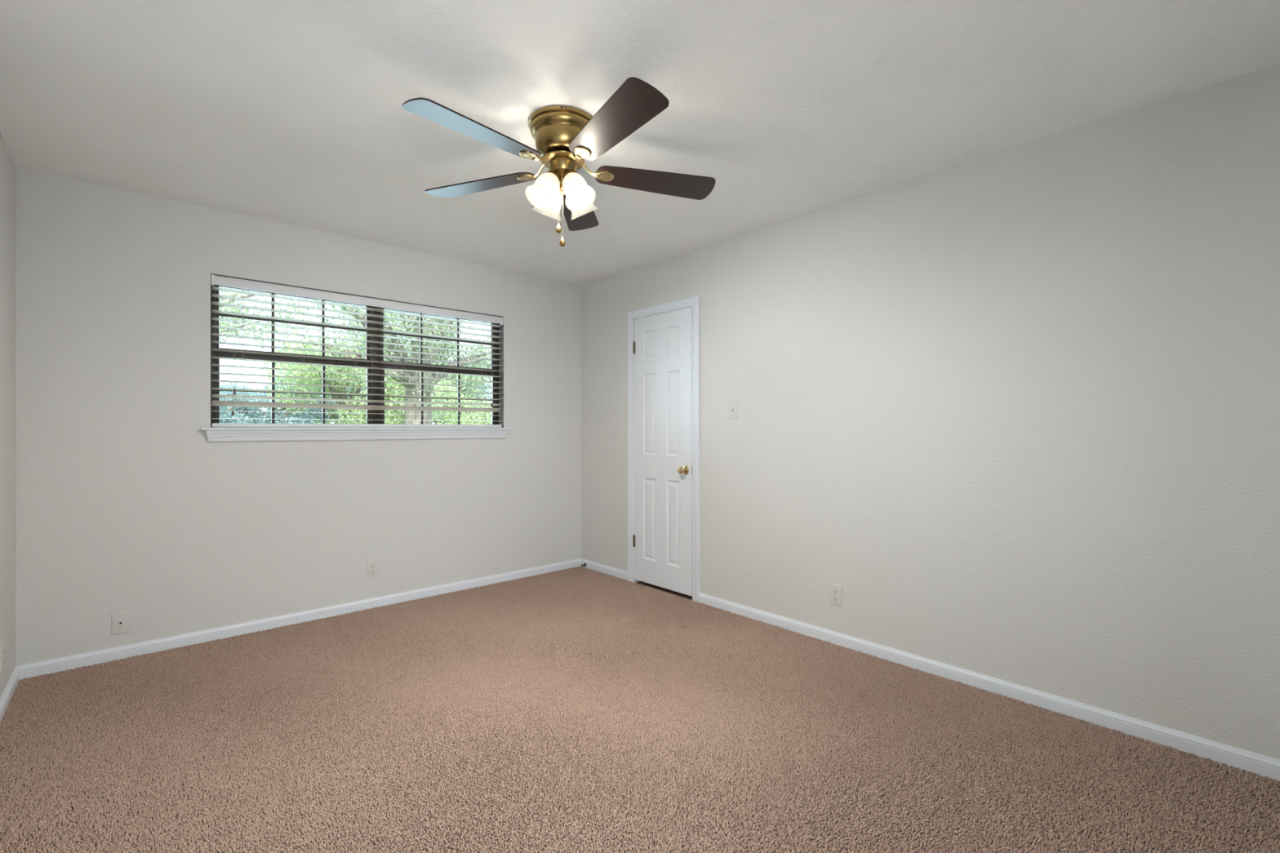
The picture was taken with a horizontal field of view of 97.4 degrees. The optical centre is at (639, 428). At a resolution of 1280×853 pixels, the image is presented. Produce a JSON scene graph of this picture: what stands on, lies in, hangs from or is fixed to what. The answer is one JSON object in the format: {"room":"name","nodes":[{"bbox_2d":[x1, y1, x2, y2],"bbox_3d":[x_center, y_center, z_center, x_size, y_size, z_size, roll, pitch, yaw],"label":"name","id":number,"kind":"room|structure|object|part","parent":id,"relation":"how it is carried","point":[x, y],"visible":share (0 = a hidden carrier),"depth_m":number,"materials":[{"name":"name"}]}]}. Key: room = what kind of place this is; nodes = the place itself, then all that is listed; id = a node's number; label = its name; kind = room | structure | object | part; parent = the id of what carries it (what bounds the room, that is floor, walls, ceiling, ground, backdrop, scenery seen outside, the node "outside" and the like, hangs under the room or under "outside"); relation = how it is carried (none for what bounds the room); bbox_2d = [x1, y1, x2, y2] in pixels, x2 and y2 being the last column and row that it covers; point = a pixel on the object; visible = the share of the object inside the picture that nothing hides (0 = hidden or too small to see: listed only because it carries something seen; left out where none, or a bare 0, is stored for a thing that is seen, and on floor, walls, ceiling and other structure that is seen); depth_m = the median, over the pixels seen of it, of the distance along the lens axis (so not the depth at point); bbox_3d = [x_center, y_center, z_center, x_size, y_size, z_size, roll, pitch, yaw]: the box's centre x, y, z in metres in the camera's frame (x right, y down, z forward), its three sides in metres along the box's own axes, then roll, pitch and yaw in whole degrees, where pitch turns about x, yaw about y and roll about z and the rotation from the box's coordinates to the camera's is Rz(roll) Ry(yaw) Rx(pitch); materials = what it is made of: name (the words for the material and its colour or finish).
{"room":"empty bedroom","nodes":[
{"label":"empty bedroom","id":0,"kind":"room"},
{"bbox_2d":[0,132,15,697],"bbox_3d":[-1.659,-0.022,1.039,0.250,2.440,4.167,0,0,-42],"label":"wall","id":1,"kind":"structure","parent":0,"point":[7,167],"depth_m":2.48,"materials":[{"name":"white paint"}]},
{"bbox_2d":[0,640,4,672],"bbox_3d":[-2.688,0.962,2.369,0.008,0.115,0.070,0,0,-42],"label":"electrical outlet","id":2,"kind":"object","parent":1,"relation":"attached to","point":[2,645],"visible":1,"depth_m":2.35,"materials":[{"name":"grey plastic"}]},
{"bbox_2d":[0,666,19,723],"bbox_3d":[-1.562,1.163,1.127,0.014,0.069,4.167,0,0,-42],"label":"baseboard","id":3,"kind":"structure","parent":1,"relation":"attached to","point":[6,695],"depth_m":2.46,"materials":[{"name":"white paint"}]},
{"bbox_2d":[15,166,581,666],"bbox_3d":[-1.774,-0.022,3.815,3.805,2.440,0.105,0,0,-42],"label":"wall","id":4,"kind":"structure","parent":0,"point":[123,501],"depth_m":3.15,"materials":[{"name":"white paint"}]},
{"bbox_2d":[111,609,129,635],"bbox_3d":[-2.688,1.006,2.909,0.070,0.115,0.013,0,0,-42],"label":"plate","id":5,"kind":"object","parent":4,"relation":"attached to","point":[120,620],"visible":1,"depth_m":2.91,"materials":[{"name":"grey plastic"}]},
{"bbox_2d":[17,558,581,679],"bbox_3d":[-1.734,1.163,3.771,3.305,0.069,0.014,0,0,-42],"label":"baseboard","id":6,"kind":"structure","parent":4,"relation":"attached to","point":[71,662],"depth_m":3.31,"materials":[{"name":"white paint"}]},
{"bbox_2d":[200,284,511,441],"bbox_3d":[-1.766,-0.400,3.809,1.920,0.949,0.169,0,0,-42],"label":"window","id":7,"kind":"structure","parent":4,"relation":"in","point":[214,433],"depth_m":3.71,"materials":[{"name":"brown metal"}]},
{"bbox_3d":[-2.159,-0.638,3.548,0.851,0.428,0.016,0,0,-42],"label":"sash","id":8,"kind":"part","parent":7,"relation":"part of","materials":[{"name":"brown metal"}]},
{"bbox_3d":[-2.146,-0.229,3.534,0.851,0.446,0.016,0,0,-42],"label":"sash","id":9,"kind":"part","parent":7,"relation":"part of","materials":[{"name":"glass"}]},
{"bbox_3d":[-1.751,0.003,3.793,1.920,0.018,0.125,0,0,-42],"label":"sill","id":10,"kind":"part","parent":7,"relation":"part of","materials":[{"name":"white paint"}]},
{"bbox_2d":[210,274,503,427],"bbox_3d":[-1.764,-0.437,3.800,1.820,0.862,0.073,0,0,-42],"label":"window blind","id":11,"kind":"object","parent":7,"relation":"attached to","point":[215,280],"visible":1,"depth_m":3.64,"materials":[{"name":"white plastic"}]},
{"bbox_3d":[-2.344,-0.458,3.236,0.004,0.712,0.002,0,0,-28],"label":"pull cord","id":12,"kind":"part","parent":11,"relation":"part of","materials":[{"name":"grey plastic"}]},
{"bbox_3d":[-2.337,-0.518,3.242,0.004,0.591,0.002,0,0,-28],"label":"pull cord","id":13,"kind":"part","parent":11,"relation":"part of","materials":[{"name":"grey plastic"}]},
{"bbox_3d":[-2.328,-0.425,3.296,0.002,0.794,0.056,0,0,-42],"label":"ladder cord","id":14,"kind":"part","parent":11,"relation":"part of","materials":[{"name":"white fabric"}]},
{"bbox_3d":[-1.767,-0.018,3.803,1.808,0.024,0.050,0,0,-42],"label":"rail","id":15,"kind":"part","parent":11,"relation":"part of","materials":[{"name":"white plastic"}]},
{"bbox_3d":[-1.647,-0.425,3.912,0.002,0.794,0.056,0,0,-42],"label":"ladder cord","id":16,"kind":"part","parent":11,"relation":"part of","materials":[{"name":"white fabric"}]},
{"bbox_3d":[-1.425,-0.425,4.113,0.002,0.794,0.056,0,0,-42],"label":"ladder cord","id":17,"kind":"part","parent":11,"relation":"part of","materials":[{"name":"white fabric"}]},
{"bbox_3d":[-1.477,-0.638,4.165,0.861,0.428,0.016,0,0,-42],"label":"sash","id":18,"kind":"part","parent":7,"relation":"part of","materials":[{"name":"brown metal"}]},
{"bbox_3d":[-1.463,-0.229,4.151,0.861,0.446,0.016,0,0,-42],"label":"sash","id":19,"kind":"part","parent":7,"relation":"part of","materials":[{"name":"glass"}]},
{"bbox_2d":[367,560,378,578],"bbox_3d":[-1.775,0.938,3.737,0.070,0.115,0.008,0,0,-42],"label":"electrical outlet","id":20,"kind":"object","parent":4,"relation":"attached to","point":[372,566],"visible":1,"depth_m":3.73,"materials":[{"name":"grey plastic"}]},
{"bbox_2d":[491,377,492,424],"bbox_3d":[-1.841,-0.022,3.889,3.805,2.440,0.095,0,0,-42],"label":"wall","id":21,"kind":"structure","parent":0,"point":[491,377],"depth_m":4.53,"materials":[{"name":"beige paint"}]},
{"bbox_2d":[0,0,1279,285],"bbox_3d":[-0.324,-1.317,2.212,3.805,0.150,4.617,0,0,-42],"label":"ceiling","id":22,"kind":"structure","parent":0,"point":[290,112],"depth_m":2.06,"materials":[{"name":"white paint"}]},
{"bbox_2d":[402,76,715,246],"bbox_3d":[-0.316,-0.990,2.260,1.255,0.504,1.249,0,0,-42],"label":"ceiling fan","id":23,"kind":"object","parent":22,"relation":"hanging from","point":[565,137],"visible":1,"depth_m":2.20,"materials":[{"name":"brown wood"}]},
{"bbox_3d":[-0.572,-1.053,1.995,0.158,0.006,0.519,14,10,40],"label":"fan blade","id":24,"kind":"part","parent":23,"relation":"part of","materials":[{"name":"brown wood"}]},
{"bbox_3d":[-0.685,-1.053,2.432,0.519,0.006,0.158,-1,10,20],"label":"fan blade","id":25,"kind":"part","parent":23,"relation":"part of","materials":[{"name":"brown wood"}]},
{"bbox_3d":[-0.383,-0.946,2.226,0.140,0.148,0.127,0,0,-42],"label":"lamp shade","id":26,"kind":"part","parent":23,"relation":"part of","materials":[{"name":"white glass"}]},
{"bbox_3d":[-0.384,-0.946,2.363,0.127,0.148,0.140,0,0,-42],"label":"lamp shade","id":27,"kind":"part","parent":23,"relation":"part of","materials":[{"name":"white glass"}]},
{"bbox_3d":[-0.245,-0.946,2.226,0.127,0.148,0.140,0,0,-42],"label":"lamp shade","id":28,"kind":"part","parent":23,"relation":"part of","materials":[{"name":"white glass"}]},
{"bbox_3d":[-0.300,-1.053,2.690,0.158,0.006,0.519,-11,-1,2],"label":"fan blade","id":29,"kind":"part","parent":23,"relation":"part of","materials":[{"name":"brown wood"}]},
{"bbox_3d":[-0.246,-0.946,2.364,0.140,0.148,0.127,0,0,-42],"label":"lamp shade","id":30,"kind":"part","parent":23,"relation":"part of","materials":[{"name":"white glass"}]},
{"bbox_3d":[-0.098,-1.059,1.964,0.158,0.006,0.519,15,-8,-32],"label":"fan blade","id":31,"kind":"part","parent":23,"relation":"part of","materials":[{"name":"brown wood"}]},
{"bbox_3d":[0.067,-1.053,2.400,0.519,0.006,0.158,1,-11,-15],"label":"fan blade","id":32,"kind":"part","parent":23,"relation":"part of","materials":[{"name":"brown wood"}]},
{"bbox_2d":[0,568,1279,852],"bbox_3d":[-0.324,1.258,2.212,3.805,0.120,4.617,0,0,-42],"label":"floor","id":33,"kind":"structure","parent":0,"point":[668,591],"depth_m":1.85,"materials":[{"name":"brown carpet"}]},
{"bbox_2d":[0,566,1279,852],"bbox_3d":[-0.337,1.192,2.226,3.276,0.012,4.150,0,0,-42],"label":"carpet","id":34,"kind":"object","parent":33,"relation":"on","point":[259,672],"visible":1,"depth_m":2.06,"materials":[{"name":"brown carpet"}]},
{"bbox_2d":[581,63,1279,759],"bbox_3d":[0.977,-0.022,3.423,0.250,2.440,4.167,0,0,-42],"label":"wall","id":35,"kind":"structure","parent":0,"point":[1020,404],"depth_m":2.47,"materials":[{"name":"white paint"}]},
{"bbox_2d":[580,558,627,580],"bbox_3d":[-0.306,1.163,4.645,0.014,0.069,0.633,0,0,-42],"label":"baseboard","id":36,"kind":"structure","parent":35,"relation":"attached to","point":[607,570],"depth_m":4.61,"materials":[{"name":"white paint"}]},
{"bbox_2d":[627,295,699,602],"bbox_3d":[0.178,0.142,4.153,0.177,2.112,0.746,0,0,-42],"label":"door","id":37,"kind":"structure","parent":35,"relation":"in","point":[664,348],"depth_m":4.11,"materials":[{"name":"white paint"}]},
{"bbox_3d":[0.297,0.293,3.938,0.064,0.067,0.067,0,0,-42],"label":"knob","id":38,"kind":"part","parent":37,"relation":"part of","materials":[{"name":"gold metal"}]},
{"bbox_2d":[728,401,737,419],"bbox_3d":[0.599,-0.116,3.642,0.018,0.115,0.070,0,0,-42],"label":"light switch","id":39,"kind":"object","parent":35,"relation":"attached to","point":[733,406],"visible":1,"depth_m":3.64,"materials":[{"name":"grey plastic"}]},
{"bbox_2d":[830,583,842,606],"bbox_3d":[1.084,0.923,3.112,0.008,0.115,0.070,0,0,-42],"label":"electrical outlet","id":40,"kind":"object","parent":35,"relation":"attached to","point":[836,591],"visible":1,"depth_m":3.11,"materials":[{"name":"grey plastic"}]},
{"bbox_2d":[832,595,838,601],"bbox_3d":[1.082,0.943,3.110,0.003,0.027,0.034,0,0,-42],"label":"receptacle","id":41,"kind":"object","parent":40,"relation":"attached to","point":[835,598],"depth_m":3.11,"materials":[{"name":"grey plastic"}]},
{"bbox_2d":[832,588,838,594],"bbox_3d":[1.082,0.903,3.110,0.003,0.027,0.034,0,0,-42],"label":"receptacle","id":42,"kind":"object","parent":40,"relation":"attached to","point":[835,591],"depth_m":3.11,"materials":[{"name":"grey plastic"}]},
{"bbox_2d":[698,592,1279,780],"bbox_3d":[1.342,1.163,2.823,0.014,0.069,2.788,0,0,-42],"label":"baseboard","id":43,"kind":"structure","parent":35,"relation":"attached to","point":[1264,766],"depth_m":2.41,"materials":[{"name":"white paint"}]},
{"label":"outside","id":44,"kind":"structure","parent":0,"visible":0},
{"bbox_3d":[-37.582,1.798,56.467,140.000,0.200,125.823,0,0,-42],"label":"lawn","id":45,"kind":"structure","parent":44,"visible":0},
{"bbox_2d":[219,382,277,423],"bbox_3d":[-24.511,-0.707,31.934,6.778,4.686,4.572,0,0,-42],"label":"tree","id":46,"kind":"object","parent":45,"relation":"on","point":[237,420],"visible":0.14,"depth_m":32.60,"materials":[{"name":"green plant"}]},
{"bbox_2d":[218,287,310,346],"bbox_3d":[-5.159,-0.628,7.329,3.169,4.470,1.960,0,0,-10],"label":"shade tree","id":47,"kind":"object","parent":45,"relation":"on","point":[246,295],"visible":0.13,"depth_m":7.28,"materials":[{"name":"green plant"}]},
{"bbox_2d":[219,374,327,423],"bbox_3d":[-27.692,-1.335,42.097,8.170,5.921,5.425,0,0,-42],"label":"tree","id":48,"kind":"object","parent":45,"relation":"on","point":[257,415],"visible":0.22,"depth_m":41.97,"materials":[{"name":"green plant"}]},
{"bbox_2d":[263,379,366,423],"bbox_3d":[-29.882,-1.970,54.196,10.699,7.203,6.336,0,0,-30],"label":"tree","id":49,"kind":"object","parent":45,"relation":"on","point":[318,416],"visible":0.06,"depth_m":52.57,"materials":[{"name":"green plant"}]},
{"bbox_2d":[257,334,452,424],"bbox_3d":[-8.795,-0.645,17.402,5.048,4.512,4.536,0,0,-36],"label":"bush","id":50,"kind":"object","parent":45,"relation":"on","point":[301,374],"visible":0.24,"depth_m":16.43,"materials":[{"name":"green plant"}]},
{"bbox_2d":[244,293,490,424],"bbox_3d":[-4.841,-2.114,12.378,4.215,7.447,6.305,0,0,43],"label":"shade tree","id":51,"kind":"object","parent":45,"relation":"on","point":[409,419],"visible":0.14,"depth_m":11.98,"materials":[{"name":"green plant"}]},
{"bbox_2d":[329,302,491,424],"bbox_3d":[-10.741,-2.994,30.707,11.767,9.195,6.658,0,0,-42],"label":"shade tree","id":52,"kind":"object","parent":45,"relation":"on","point":[449,376],"visible":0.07,"depth_m":29.84,"materials":[{"name":"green plant"}]},
{"bbox_2d":[431,379,491,424],"bbox_3d":[-7.240,-0.255,25.260,5.306,3.717,3.462,0,0,-42],"label":"shade tree","id":53,"kind":"object","parent":45,"relation":"on","point":[482,415],"visible":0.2,"depth_m":24.16,"materials":[{"name":"green plant"}]},
{"bbox_2d":[431,375,491,424],"bbox_3d":[-28.037,-3.853,82.378,15.788,10.933,8.429,0,0,-42],"label":"tree","id":54,"kind":"object","parent":45,"relation":"on","point":[464,383],"visible":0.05,"depth_m":83.03,"materials":[{"name":"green plant"}]}
]}

